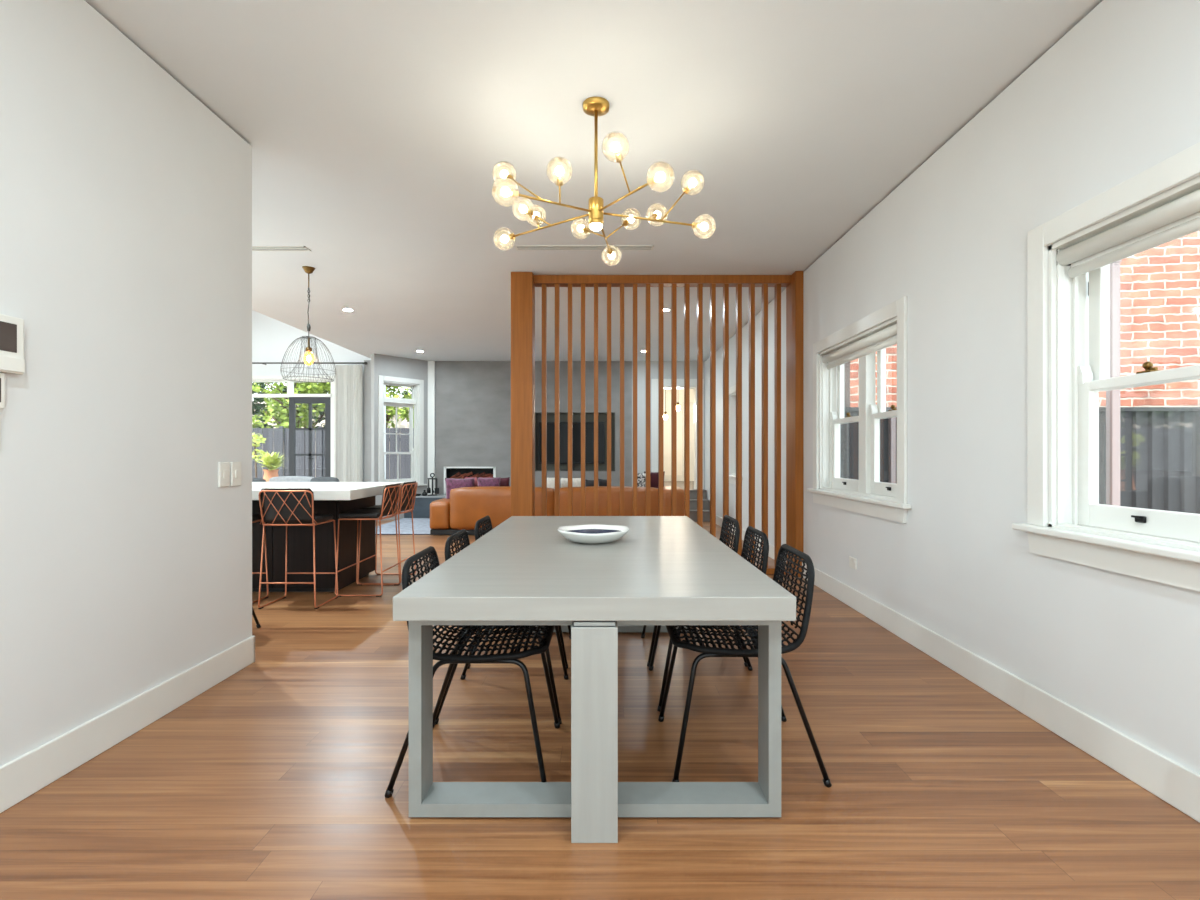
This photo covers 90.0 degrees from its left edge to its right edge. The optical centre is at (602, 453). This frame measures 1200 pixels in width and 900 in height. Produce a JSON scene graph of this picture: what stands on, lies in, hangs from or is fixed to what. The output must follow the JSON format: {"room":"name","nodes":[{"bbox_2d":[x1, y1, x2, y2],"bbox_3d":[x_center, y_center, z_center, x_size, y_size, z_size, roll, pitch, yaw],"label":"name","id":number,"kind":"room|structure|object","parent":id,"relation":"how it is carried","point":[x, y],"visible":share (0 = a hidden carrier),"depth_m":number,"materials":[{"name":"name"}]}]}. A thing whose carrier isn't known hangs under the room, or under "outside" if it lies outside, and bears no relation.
{"room":"dining room","nodes":[
{"label":"dining room","id":0,"kind":"room"},
{"bbox_2d":[0,0,251,765],"bbox_3d":[-2.080,-0.283,0.760,0.160,2.936,5.320,0,0,0],"label":"wall","id":1,"kind":"structure","parent":0,"point":[126,201],"depth_m":2.45,"materials":[{"name":"white paint"}]},
{"bbox_2d":[0,415,0,448],"bbox_3d":[-1.994,-0.072,1.923,0.013,0.115,0.125,0,0,0],"label":"control plate","id":2,"kind":"object","parent":1,"relation":"attached to","point":[0,415],"visible":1,"depth_m":1.98,"materials":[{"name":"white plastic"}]},
{"bbox_2d":[0,373,4,408],"bbox_3d":[-1.990,-0.208,1.915,0.020,0.117,0.150,0,0,0],"label":"thermostat","id":3,"kind":"object","parent":1,"relation":"attached to","point":[2,376],"visible":1,"depth_m":1.98,"materials":[{"name":"white plastic"}]},
{"bbox_2d":[0,314,24,374],"bbox_3d":[-1.983,-0.365,1.923,0.034,0.190,0.245,0,0,0],"label":"intercom","id":4,"kind":"object","parent":1,"relation":"attached to","point":[12,361],"visible":1,"depth_m":2.00,"materials":[{"name":"white plastic"}]},
{"bbox_2d":[0,636,254,812],"bbox_3d":[-2.072,1.110,0.762,0.176,0.150,5.325,0,0,0],"label":"baseboard","id":5,"kind":"structure","parent":1,"relation":"attached to","point":[25,775],"depth_m":2.42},
{"bbox_2d":[218,462,229,486],"bbox_3d":[-1.992,0.108,3.158,0.016,0.130,0.085,0,0,0],"label":"light switch","id":6,"kind":"object","parent":1,"relation":"attached to","point":[223,467],"visible":1,"depth_m":3.15,"materials":[{"name":"white plastic"}]},
{"bbox_2d":[230,462,240,485],"bbox_3d":[-1.992,0.108,3.260,0.016,0.130,0.085,0,0,0],"label":"light switch","id":7,"kind":"object","parent":1,"relation":"attached to","point":[235,467],"visible":1,"depth_m":3.25,"materials":[{"name":"white plastic"}]},
{"bbox_2d":[364,360,370,481],"bbox_3d":[-4.260,-0.290,11.033,0.297,2.950,0.838,0,0,-17],"label":"wall","id":8,"kind":"structure","parent":0,"point":[367,368],"depth_m":11.27,"materials":[{"name":"grey paint"}]},
{"bbox_2d":[371,354,427,520],"bbox_3d":[-3.698,-0.290,11.002,0.100,2.950,1.122,0,0,40],"label":"wall","id":9,"kind":"structure","parent":0,"point":[383,365],"depth_m":10.79,"materials":[{"name":"grey paint"}]},
{"bbox_2d":[378,375,426,485],"bbox_3d":[-3.732,-0.398,10.993,0.260,1.985,1.010,0,0,40],"label":"window","id":10,"kind":"structure","parent":9,"relation":"in","point":[417,453],"depth_m":11.19,"materials":[{"name":"white wood"}]},
{"bbox_2d":[428,361,434,494],"bbox_3d":[-3.255,-0.290,11.530,0.130,2.950,0.340,0,0,0],"label":"pilaster","id":11,"kind":"object","parent":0,"point":[431,364],"visible":0.43,"depth_m":11.36,"materials":[{"name":"white paint"}]},
{"bbox_2d":[252,310,704,494],"bbox_3d":[-2.700,-0.890,11.550,9.800,4.150,0.300,0,0,0],"label":"wall","id":12,"kind":"structure","parent":0,"point":[473,398],"depth_m":11.40,"materials":[{"name":"grey paint"}]},
{"bbox_2d":[252,376,334,476],"bbox_3d":[-6.200,-0.150,11.465,2.240,2.670,0.190,0,0,0],"label":"door","id":13,"kind":"structure","parent":12,"relation":"in","point":[328,400],"depth_m":11.43,"materials":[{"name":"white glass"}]},
{"bbox_2d":[252,361,366,364],"bbox_3d":[-5.856,-1.700,11.295,2.888,0.060,0.210,0,0,0],"label":"curtain rod","id":14,"kind":"object","parent":12,"relation":"attached to","point":[365,362],"visible":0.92,"depth_m":11.21,"materials":[{"name":"grey metal"}]},
{"bbox_2d":[335,365,362,481],"bbox_3d":[-4.760,-0.255,11.222,0.520,2.820,0.154,0,0,0],"label":"curtain","id":15,"kind":"object","parent":14,"relation":"hanging from","point":[349,378],"visible":0.8,"depth_m":11.21,"materials":[{"name":"fabric"}]},
{"bbox_2d":[444,467,495,494],"bbox_3d":[-2.525,0.504,11.537,1.024,0.529,0.305,0,0,0],"label":"fireplace","id":16,"kind":"object","parent":12,"relation":"attached to","point":[449,472],"visible":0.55,"depth_m":11.54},
{"bbox_2d":[535,412,614,470],"bbox_3d":[-0.535,-0.233,11.498,1.530,1.115,0.204,0,0,0],"label":"television","id":17,"kind":"object","parent":12,"relation":"attached to","point":[576,416],"visible":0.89,"depth_m":11.58,"materials":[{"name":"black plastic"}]},
{"bbox_2d":[651,379,703,488],"bbox_3d":[1.415,-0.205,11.537,0.990,2.440,0.325,0,0,0],"label":"door frame","id":18,"kind":"structure","parent":12,"relation":"in","point":[654,382],"depth_m":11.37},
{"bbox_2d":[86,0,1101,360],"bbox_3d":[-2.650,-1.865,4.900,9.900,0.200,13.600,0,0,0],"label":"ceiling","id":19,"kind":"structure","parent":0,"point":[377,131],"depth_m":3.25,"materials":[{"name":"white paint"}]},
{"bbox_2d":[252,246,310,250],"bbox_3d":[-3.215,-1.762,5.150,1.370,0.006,0.110,0,0,0],"label":"ceiling vent","id":20,"kind":"object","parent":19,"relation":"in","point":[254,248],"visible":0.4,"depth_m":5.14,"materials":[{"name":"white plastic"}]},
{"bbox_2d":[280,266,335,382],"bbox_3d":[-2.790,-1.234,5.690,0.474,1.063,0.474,0,0,-14],"label":"pendant lamp","id":21,"kind":"object","parent":19,"relation":"hanging from","point":[308,269],"visible":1,"depth_m":5.68,"materials":[{"name":"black metal"}]},
{"bbox_2d":[305,337,311,351],"bbox_3d":[-2.790,-1.040,5.690,0.060,0.130,0.060,0,0,0],"label":"socket","id":22,"kind":"object","parent":21,"relation":"attached to","point":[308,348],"depth_m":5.68,"materials":[{"name":"gold metal"}]},
{"bbox_2d":[514,245,653,249],"bbox_3d":[-0.160,-1.762,5.130,1.180,0.006,0.110,0,0,0],"label":"ceiling vent","id":23,"kind":"object","parent":19,"relation":"in","point":[517,247],"visible":1,"depth_m":5.12,"materials":[{"name":"white plastic"}]},
{"bbox_2d":[85,0,1102,336],"bbox_3d":[-0.015,-1.758,4.750,4.290,0.014,13.300,0,0,0],"label":"shadow gap","id":24,"kind":"structure","parent":19,"relation":"attached to","point":[85,0],"depth_m":2.83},
{"bbox_2d":[492,96,715,265],"bbox_3d":[-0.010,-1.434,3.065,1.178,0.662,1.126,0,0,0],"label":"chandelier","id":25,"kind":"object","parent":19,"relation":"hanging from","point":[595,106],"visible":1,"depth_m":3.03,"materials":[{"name":"gold metal"}]},
{"bbox_2d":[501,170,512,178],"bbox_3d":[-0.482,-1.392,3.006,0.067,0.069,0.069,0,0,0],"label":"bulb","id":26,"kind":"object","parent":25,"relation":"attached to","point":[504,173],"depth_m":3.00,"materials":[{"name":"white glass"}]},
{"bbox_2d":[501,233,514,242],"bbox_3d":[-0.519,-1.179,3.279,0.081,0.040,0.062,0,0,0],"label":"bulb","id":27,"kind":"object","parent":25,"relation":"attached to","point":[504,239],"depth_m":3.27,"materials":[{"name":"white glass"}]},
{"bbox_2d":[501,187,517,197],"bbox_3d":[-0.414,-1.163,2.677,0.075,0.042,0.074,0,0,0],"label":"bulb","id":28,"kind":"object","parent":25,"relation":"attached to","point":[505,191],"depth_m":2.67,"materials":[{"name":"white glass"}]},
{"bbox_2d":[520,205,533,216],"bbox_3d":[-0.408,-1.301,3.212,0.076,0.068,0.055,0,0,0],"label":"bulb","id":29,"kind":"object","parent":25,"relation":"attached to","point":[523,208],"depth_m":3.20,"materials":[{"name":"white glass"}]},
{"bbox_2d":[555,166,563,185],"bbox_3d":[-0.203,-1.300,2.812,0.038,0.082,0.064,0,0,0],"label":"bulb","id":30,"kind":"object","parent":25,"relation":"attached to","point":[559,170],"depth_m":2.81,"materials":[{"name":"white glass"}]},
{"bbox_2d":[578,225,588,232],"bbox_3d":[-0.115,-1.305,3.482,0.065,0.062,0.076,0,0,0],"label":"bulb","id":31,"kind":"object","parent":25,"relation":"attached to","point":[581,228],"depth_m":3.48,"materials":[{"name":"white glass"}]},
{"bbox_2d":[607,249,614,258],"bbox_3d":[0.047,-1.181,3.548,0.044,0.040,0.084,0,0,0],"label":"bulb","id":32,"kind":"object","parent":25,"relation":"attached to","point":[611,255],"depth_m":3.55,"materials":[{"name":"white glass"}]},
{"bbox_2d":[611,142,622,162],"bbox_3d":[0.064,-1.341,2.672,0.055,0.079,0.065,0,0,0],"label":"bulb","id":33,"kind":"object","parent":25,"relation":"attached to","point":[615,146],"depth_m":2.67,"materials":[{"name":"white glass"}]},
{"bbox_2d":[623,215,633,225],"bbox_3d":[0.148,-1.347,3.467,0.067,0.071,0.067,0,0,0],"label":"bulb","id":34,"kind":"object","parent":25,"relation":"attached to","point":[629,220],"depth_m":3.45,"materials":[{"name":"white glass"}]},
{"bbox_2d":[652,211,660,218],"bbox_3d":[0.291,-1.304,3.279,0.050,0.061,0.082,0,0,0],"label":"bulb","id":35,"kind":"object","parent":25,"relation":"attached to","point":[657,214],"depth_m":3.25,"materials":[{"name":"white glass"}]},
{"bbox_2d":[650,172,664,184],"bbox_3d":[0.232,-1.182,2.581,0.064,0.040,0.081,0,0,0],"label":"bulb","id":36,"kind":"object","parent":25,"relation":"attached to","point":[660,176],"depth_m":2.56,"materials":[{"name":"white glass"}]},
{"bbox_2d":[683,179,695,193],"bbox_3d":[0.446,-1.378,3.089,0.070,0.078,0.042,0,0,0],"label":"bulb","id":37,"kind":"object","parent":25,"relation":"attached to","point":[692,182],"depth_m":3.08,"materials":[{"name":"white glass"}]},
{"bbox_2d":[692,222,707,230],"bbox_3d":[0.499,-1.171,3.089,0.083,0.041,0.042,0,0,0],"label":"bulb","id":38,"kind":"object","parent":25,"relation":"attached to","point":[704,226],"depth_m":3.08,"materials":[{"name":"white glass"}]},
{"bbox_2d":[0,519,1199,899],"bbox_3d":[-2.650,1.245,4.900,9.900,0.120,13.600,0,0,0],"label":"floor","id":39,"kind":"structure","parent":0,"point":[271,782],"depth_m":2.11,"materials":[{"name":"brown wood"}]},
{"bbox_2d":[252,607,260,627],"bbox_3d":[-2.619,0.784,3.830,0.571,0.811,0.549,0,0,0],"label":"dining chair","id":40,"kind":"object","parent":39,"relation":"on","point":[253,612],"visible":0.02,"depth_m":4.08,"materials":[{"name":"black metal"}]},
{"bbox_2d":[252,478,265,481],"bbox_3d":[-5.420,0.768,9.285,0.760,0.836,0.770,0,0,0],"label":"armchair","id":41,"kind":"object","parent":39,"relation":"on","point":[253,479],"visible":0.03,"depth_m":8.94,"materials":[{"name":"grey fabric"}]},
{"bbox_2d":[252,514,268,602],"bbox_3d":[-2.990,0.723,4.750,0.448,0.925,0.452,0,0,0],"label":"bar stool","id":42,"kind":"object","parent":39,"relation":"on","point":[255,517],"visible":0.07,"depth_m":4.95,"materials":[{"name":"orange metal"}]},
{"bbox_2d":[269,476,313,481],"bbox_3d":[-4.640,0.758,9.285,0.740,0.856,0.770,0,0,0],"label":"armchair","id":43,"kind":"object","parent":39,"relation":"on","point":[280,478],"visible":0.06,"depth_m":8.93,"materials":[{"name":"grey fabric"}]},
{"bbox_2d":[258,488,337,608],"bbox_3d":[-2.410,0.723,4.745,0.448,0.925,0.452,0,0,0],"label":"bar stool","id":44,"kind":"object","parent":39,"relation":"on","point":[286,507],"visible":1,"depth_m":4.57,"materials":[{"name":"orange metal"}]},
{"bbox_2d":[252,496,374,591],"bbox_3d":[-3.889,0.776,5.522,3.282,0.818,0.815,0,0,0],"label":"base cabinet","id":45,"kind":"object","parent":39,"relation":"on","point":[300,538],"visible":0.17,"depth_m":5.12,"materials":[{"name":"black wood"}]},
{"bbox_2d":[252,482,403,499],"bbox_3d":[-3.800,0.326,5.435,3.600,0.082,1.370,0,0,0],"label":"countertop","id":46,"kind":"structure","parent":45,"relation":"on","point":[321,490],"depth_m":5.12,"materials":[{"name":"white stone"}]},
{"bbox_2d":[257,451,288,481],"bbox_3d":[-7.167,0.626,12.987,0.753,1.419,0.778,0,0,0],"label":"potted plant","id":47,"kind":"object","parent":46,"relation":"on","point":[271,462],"visible":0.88,"depth_m":12.89,"materials":[{"name":"green plant"}]},
{"bbox_2d":[310,477,338,481],"bbox_3d":[-4.030,0.758,8.985,0.440,0.856,0.770,0,0,0],"label":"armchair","id":48,"kind":"object","parent":39,"relation":"on","point":[316,479],"visible":0.05,"depth_m":8.63,"materials":[{"name":"grey fabric"}]},
{"bbox_2d":[335,483,401,596],"bbox_3d":[-2.005,0.723,5.205,0.452,0.925,0.448,0,0,0],"label":"bar stool","id":49,"kind":"object","parent":39,"relation":"on","point":[390,498],"visible":1,"depth_m":5.08,"materials":[{"name":"orange metal"}]},
{"bbox_2d":[357,481,417,584],"bbox_3d":[-2.005,0.723,5.660,0.452,0.925,0.448,0,0,0],"label":"bar stool","id":50,"kind":"object","parent":39,"relation":"on","point":[408,492],"visible":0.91,"depth_m":5.58,"materials":[{"name":"orange metal"}]},
{"bbox_2d":[375,518,430,534],"bbox_3d":[-1.375,1.176,9.869,4.570,0.018,2.162,0,0,0],"label":"rug","id":51,"kind":"object","parent":39,"relation":"on","point":[421,526],"visible":0.23,"depth_m":9.53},
{"bbox_2d":[430,486,683,534],"bbox_3d":[-0.660,0.821,9.146,3.744,0.692,1.012,0,0,0],"label":"sofa","id":52,"kind":"object","parent":51,"relation":"on","point":[465,506],"visible":0.53,"depth_m":8.65,"materials":[{"name":"brown leather"}]},
{"bbox_2d":[445,478,474,498],"bbox_3d":[-2.174,0.553,9.117,0.460,0.384,0.110,0,0,0],"label":"cushion","id":53,"kind":"object","parent":52,"relation":"on","point":[451,483],"visible":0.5,"depth_m":9.07,"materials":[{"name":"fabric"}]},
{"bbox_2d":[464,477,492,486],"bbox_3d":[-1.915,0.545,9.246,0.460,0.399,0.110,0,0,0],"label":"cushion","id":54,"kind":"object","parent":52,"relation":"on","point":[475,481],"visible":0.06,"depth_m":9.21,"materials":[{"name":"fabric"}]},
{"bbox_2d":[477,477,500,486],"bbox_3d":[-1.733,0.548,9.116,0.360,0.394,0.110,0,0,0],"label":"cushion","id":55,"kind":"object","parent":52,"relation":"on","point":[482,482],"visible":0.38,"depth_m":9.07,"materials":[{"name":"fabric"}]},
{"bbox_2d":[493,477,509,485],"bbox_3d":[-1.566,0.550,9.246,0.260,0.389,0.110,0,0,0],"label":"cushion","id":56,"kind":"object","parent":52,"relation":"on","point":[503,481],"visible":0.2,"depth_m":9.20,"materials":[{"name":"red fabric"}]},
{"bbox_2d":[547,478,554,488],"bbox_3d":[-0.790,0.545,9.116,0.260,0.399,0.110,0,0,0],"label":"cushion","id":57,"kind":"object","parent":52,"relation":"on","point":[550,481],"visible":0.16,"depth_m":9.06,"materials":[{"name":"white fabric"}]},
{"bbox_2d":[560,478,580,487],"bbox_3d":[-0.471,0.553,9.247,0.380,0.384,0.110,0,0,0],"label":"cushion","id":58,"kind":"object","parent":52,"relation":"on","point":[576,482],"visible":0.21,"depth_m":9.20,"materials":[{"name":"white fabric"}]},
{"bbox_2d":[585,479,598,486],"bbox_3d":[-0.167,0.565,9.117,0.200,0.359,0.109,0,0,0],"label":"cushion","id":59,"kind":"object","parent":52,"relation":"on","point":[588,482],"visible":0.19,"depth_m":9.07,"materials":[{"name":"grey fabric"}]},
{"bbox_2d":[599,479,606,485],"bbox_3d":[0.030,0.563,9.247,0.200,0.364,0.109,0,0,0],"label":"cushion","id":60,"kind":"object","parent":52,"relation":"on","point":[602,482],"visible":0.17,"depth_m":9.20,"materials":[{"name":"grey fabric"}]},
{"bbox_2d":[637,472,650,486],"bbox_3d":[0.593,0.511,9.114,0.260,0.469,0.113,0,0,0],"label":"cushion","id":61,"kind":"object","parent":52,"relation":"on","point":[641,477],"visible":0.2,"depth_m":9.06,"materials":[{"name":"grey fabric"}]},
{"bbox_2d":[644,471,664,487],"bbox_3d":[0.790,0.506,9.243,0.320,0.479,0.113,0,0,0],"label":"cushion","id":62,"kind":"object","parent":52,"relation":"on","point":[654,475],"visible":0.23,"depth_m":9.19,"materials":[{"name":"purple fabric"}]},
{"bbox_2d":[404,495,445,517],"bbox_3d":[-2.748,0.978,11.181,1.825,0.415,0.433,0,0,0],"label":"bench","id":63,"kind":"object","parent":39,"relation":"on","point":[422,503],"visible":0.2,"depth_m":10.98,"materials":[{"name":"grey stone"}]},
{"bbox_2d":[427,473,438,495],"bbox_3d":[-3.179,0.560,11.156,0.202,0.420,0.180,0,0,35],"label":"tools","id":64,"kind":"object","parent":63,"relation":"on","point":[432,478],"visible":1,"depth_m":11.15,"materials":[{"name":"black metal"}]},
{"bbox_2d":[384,546,559,797],"bbox_3d":[-0.471,0.784,2.340,0.571,0.811,0.549,0,0,0],"label":"dining chair","id":65,"kind":"object","parent":39,"relation":"on","point":[464,634],"visible":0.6,"depth_m":2.21,"materials":[{"name":"black wicker"}]},
{"bbox_2d":[435,529,568,724],"bbox_3d":[-0.466,0.784,2.900,0.571,0.811,0.549,0,0,0],"label":"dining chair","id":66,"kind":"object","parent":39,"relation":"on","point":[454,538],"visible":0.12,"depth_m":2.77,"materials":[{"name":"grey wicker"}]},
{"bbox_2d":[468,515,570,668],"bbox_3d":[-0.476,0.784,3.580,0.571,0.811,0.549,0,0,0],"label":"dining chair","id":67,"kind":"object","parent":39,"relation":"on","point":[486,520],"visible":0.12,"depth_m":3.45,"materials":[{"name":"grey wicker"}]},
{"bbox_2d":[393,516,795,842],"bbox_3d":[-0.026,0.810,3.018,1.230,0.750,2.384,0,0,0],"label":"dining table","id":68,"kind":"object","parent":39,"relation":"on","point":[664,570],"visible":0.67,"depth_m":1.94,"materials":[{"name":"wood"}]},
{"bbox_2d":[557,524,628,543],"bbox_3d":[-0.048,0.401,2.983,0.360,0.067,0.360,0,0,0],"label":"bowl","id":69,"kind":"object","parent":68,"relation":"on","point":[590,533],"visible":1,"depth_m":2.91,"materials":[{"name":"white ceramic"}]},
{"bbox_2d":[511,271,802,576],"bbox_3d":[0.518,-0.288,5.920,2.821,2.947,0.300,0,0,0],"label":"slatted screen","id":70,"kind":"object","parent":39,"relation":"on","point":[523,284],"visible":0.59,"depth_m":5.92,"materials":[{"name":"brown wood"}]},
{"bbox_2d":[641,515,747,666],"bbox_3d":[0.531,0.784,3.610,0.571,0.811,0.549,0,0,0],"label":"dining chair","id":71,"kind":"object","parent":39,"relation":"on","point":[724,530],"visible":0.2,"depth_m":3.48,"materials":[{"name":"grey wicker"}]},
{"bbox_2d":[683,489,709,521],"bbox_3d":[1.472,0.925,10.935,0.884,0.520,0.930,0,0,0],"label":"stair","id":72,"kind":"structure","parent":39,"relation":"on","point":[693,492],"depth_m":10.79,"materials":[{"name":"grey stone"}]},
{"bbox_2d":[649,526,768,711],"bbox_3d":[0.536,0.784,3.030,0.571,0.811,0.549,0,0,0],"label":"dining chair","id":73,"kind":"object","parent":39,"relation":"on","point":[746,548],"visible":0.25,"depth_m":2.94,"materials":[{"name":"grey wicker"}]},
{"bbox_2d":[658,544,831,787],"bbox_3d":[0.531,0.784,2.405,0.571,0.811,0.549,0,0,0],"label":"dining chair","id":74,"kind":"object","parent":39,"relation":"on","point":[706,651],"visible":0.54,"depth_m":2.23,"materials":[{"name":"black wicker"}]},
{"bbox_2d":[664,389,693,474],"bbox_3d":[1.700,-0.665,13.500,3.200,2.700,3.600,0,0,0],"label":"wall","id":75,"kind":"structure","parent":0,"point":[680,392],"depth_m":15.20,"materials":[{"name":"beige paint"}]},
{"bbox_2d":[664,389,666,419],"bbox_3d":[1.417,-1.347,13.600,0.086,1.137,0.090,0,0,0],"label":"pendant","id":76,"kind":"object","parent":75,"relation":"hanging from","point":[665,412],"visible":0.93,"depth_m":13.60,"materials":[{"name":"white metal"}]},
{"bbox_2d":[664,402,693,480],"bbox_3d":[1.600,-0.315,15.175,2.800,2.000,0.050,0,0,0],"label":"door","id":77,"kind":"structure","parent":75,"relation":"in","point":[666,477],"depth_m":15.17,"materials":[{"name":"beige wood"}]},
{"bbox_2d":[664,481,693,488],"bbox_3d":[1.700,0.785,13.450,3.000,0.200,3.500,0,0,0],"label":"floor","id":78,"kind":"structure","parent":0,"point":[680,484],"depth_m":13.47,"materials":[{"name":"grey stone"}]},
{"bbox_2d":[705,0,1199,773],"bbox_3d":[2.025,-0.283,4.750,0.190,2.936,13.300,0,0,0],"label":"wall","id":79,"kind":"structure","parent":0,"point":[1117,96],"depth_m":2.97,"materials":[{"name":"white paint"}]},
{"bbox_2d":[729,385,742,484],"bbox_3d":[1.994,-0.280,8.760,0.249,1.440,0.980,0,0,0],"label":"window","id":80,"kind":"structure","parent":79,"relation":"in","point":[732,398],"depth_m":9.08,"materials":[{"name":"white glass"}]},
{"bbox_2d":[849,556,856,569],"bbox_3d":[1.923,0.839,4.617,0.015,0.083,0.125,0,0,0],"label":"power outlet","id":81,"kind":"object","parent":79,"relation":"attached to","point":[852,561],"visible":1,"depth_m":4.59,"materials":[{"name":"white plastic"}]},
{"bbox_2d":[807,296,910,522],"bbox_3d":[1.994,-0.280,4.630,0.249,1.440,1.760,0,0,0],"label":"window","id":82,"kind":"structure","parent":79,"relation":"in","point":[893,506],"depth_m":4.57,"materials":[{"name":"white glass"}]},
{"bbox_2d":[822,324,896,368],"bbox_3d":[1.977,-0.815,4.630,0.072,0.129,1.418,0,0,0],"label":"roller blind","id":83,"kind":"object","parent":82,"relation":"attached to","point":[887,337],"visible":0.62,"depth_m":4.54,"materials":[{"name":"white fabric"}]},
{"bbox_2d":[716,515,1199,822],"bbox_3d":[1.922,1.110,4.750,0.016,0.150,13.300,0,0,0],"label":"baseboard","id":84,"kind":"structure","parent":79,"relation":"attached to","point":[1160,775],"depth_m":2.58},
{"bbox_2d":[1012,142,1199,591],"bbox_3d":[1.994,-0.280,1.870,0.249,1.440,1.760,0,0,0],"label":"window","id":85,"kind":"structure","parent":79,"relation":"in","point":[1063,392],"depth_m":2.51,"materials":[{"name":"white wood"}]},
{"bbox_2d":[1056,189,1199,277],"bbox_3d":[1.977,-0.815,1.870,0.072,0.129,1.418,0,0,0],"label":"roller blind","id":86,"kind":"object","parent":85,"relation":"attached to","point":[1178,218],"visible":1,"depth_m":2.22,"materials":[{"name":"white fabric"}]},
{"label":"outside","id":87,"kind":"structure","parent":0,"visible":0},
{"bbox_3d":[0.000,1.460,15.000,80.000,0.250,90.000,0,0,0],"label":"ground","id":88,"kind":"structure","parent":87,"visible":0},
{"bbox_2d":[252,433,266,477],"bbox_3d":[-7.843,0.421,13.591,0.515,1.828,0.442,0,0,0],"label":"tree","id":89,"kind":"object","parent":88,"relation":"on","point":[256,438],"visible":0.77,"depth_m":13.58,"materials":[{"name":"green plant"}]},
{"bbox_2d":[252,382,272,427],"bbox_3d":[-13.380,-1.252,19.105,4.909,5.193,4.693,0,0,0],"label":"tree","id":90,"kind":"object","parent":88,"relation":"on","point":[259,383],"visible":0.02,"depth_m":20.06,"materials":[{"name":"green plant"}]},
{"bbox_2d":[252,382,330,436],"bbox_3d":[-9.382,-0.716,18.257,2.322,4.127,2.230,0,0,0],"label":"tree","id":91,"kind":"object","parent":88,"relation":"on","point":[279,410],"visible":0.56,"depth_m":17.98,"materials":[{"name":"green plant"}]},
{"bbox_2d":[252,382,330,427],"bbox_3d":[-10.089,-1.851,20.589,5.119,6.390,3.673,0,0,0],"label":"tree","id":92,"kind":"object","parent":88,"relation":"on","point":[263,385],"visible":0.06,"depth_m":20.19,"materials":[{"name":"plant"}]},
{"bbox_2d":[252,402,408,478],"bbox_3d":[-13.500,-0.365,24.150,21.000,3.400,0.900,0,0,0],"label":"tree","id":93,"kind":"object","parent":88,"relation":"on","point":[400,424],"depth_m":24.00,"materials":[{"name":"green plant"}]},
{"bbox_2d":[252,426,413,478],"bbox_3d":[-9.500,0.275,17.005,15.000,2.120,0.130,0,0,0],"label":"fence","id":94,"kind":"object","parent":88,"relation":"on","point":[277,439],"visible":0.1,"depth_m":17.00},
{"bbox_2d":[312,384,413,427],"bbox_3d":[-7.079,-1.565,18.549,3.555,5.818,3.912,0,0,41],"label":"tree","id":95,"kind":"object","parent":88,"relation":"on","point":[404,413],"visible":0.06,"depth_m":18.65,"materials":[{"name":"green plant"}]},
{"bbox_2d":[844,362,849,406],"bbox_3d":[2.400,-0.440,6.180,0.200,3.550,0.240,0,0,0],"label":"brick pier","id":96,"kind":"structure","parent":88,"relation":"on","point":[846,365],"depth_m":6.06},
{"bbox_2d":[840,407,1199,513],"bbox_3d":[5.860,0.435,5.987,7.120,1.800,0.085,0,0,0],"label":"fence","id":97,"kind":"object","parent":88,"relation":"on","point":[1160,446],"visible":0.2,"depth_m":6.00,"materials":[{"name":"grey paint"}]},
{"bbox_2d":[850,230,1199,406],"bbox_3d":[7.901,-1.340,6.967,10.400,5.350,0.300,0,0,9],"label":"wall","id":98,"kind":"structure","parent":88,"relation":"on","point":[1160,285],"depth_m":7.04,"materials":[{"name":"red brick"}]},
{"bbox_2d":[1106,260,1121,505],"bbox_3d":[4.990,-1.165,5.870,0.100,5.000,0.088,0,0,0],"label":"downpipe","id":99,"kind":"object","parent":88,"relation":"on","point":[1112,396],"visible":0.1,"depth_m":5.83,"materials":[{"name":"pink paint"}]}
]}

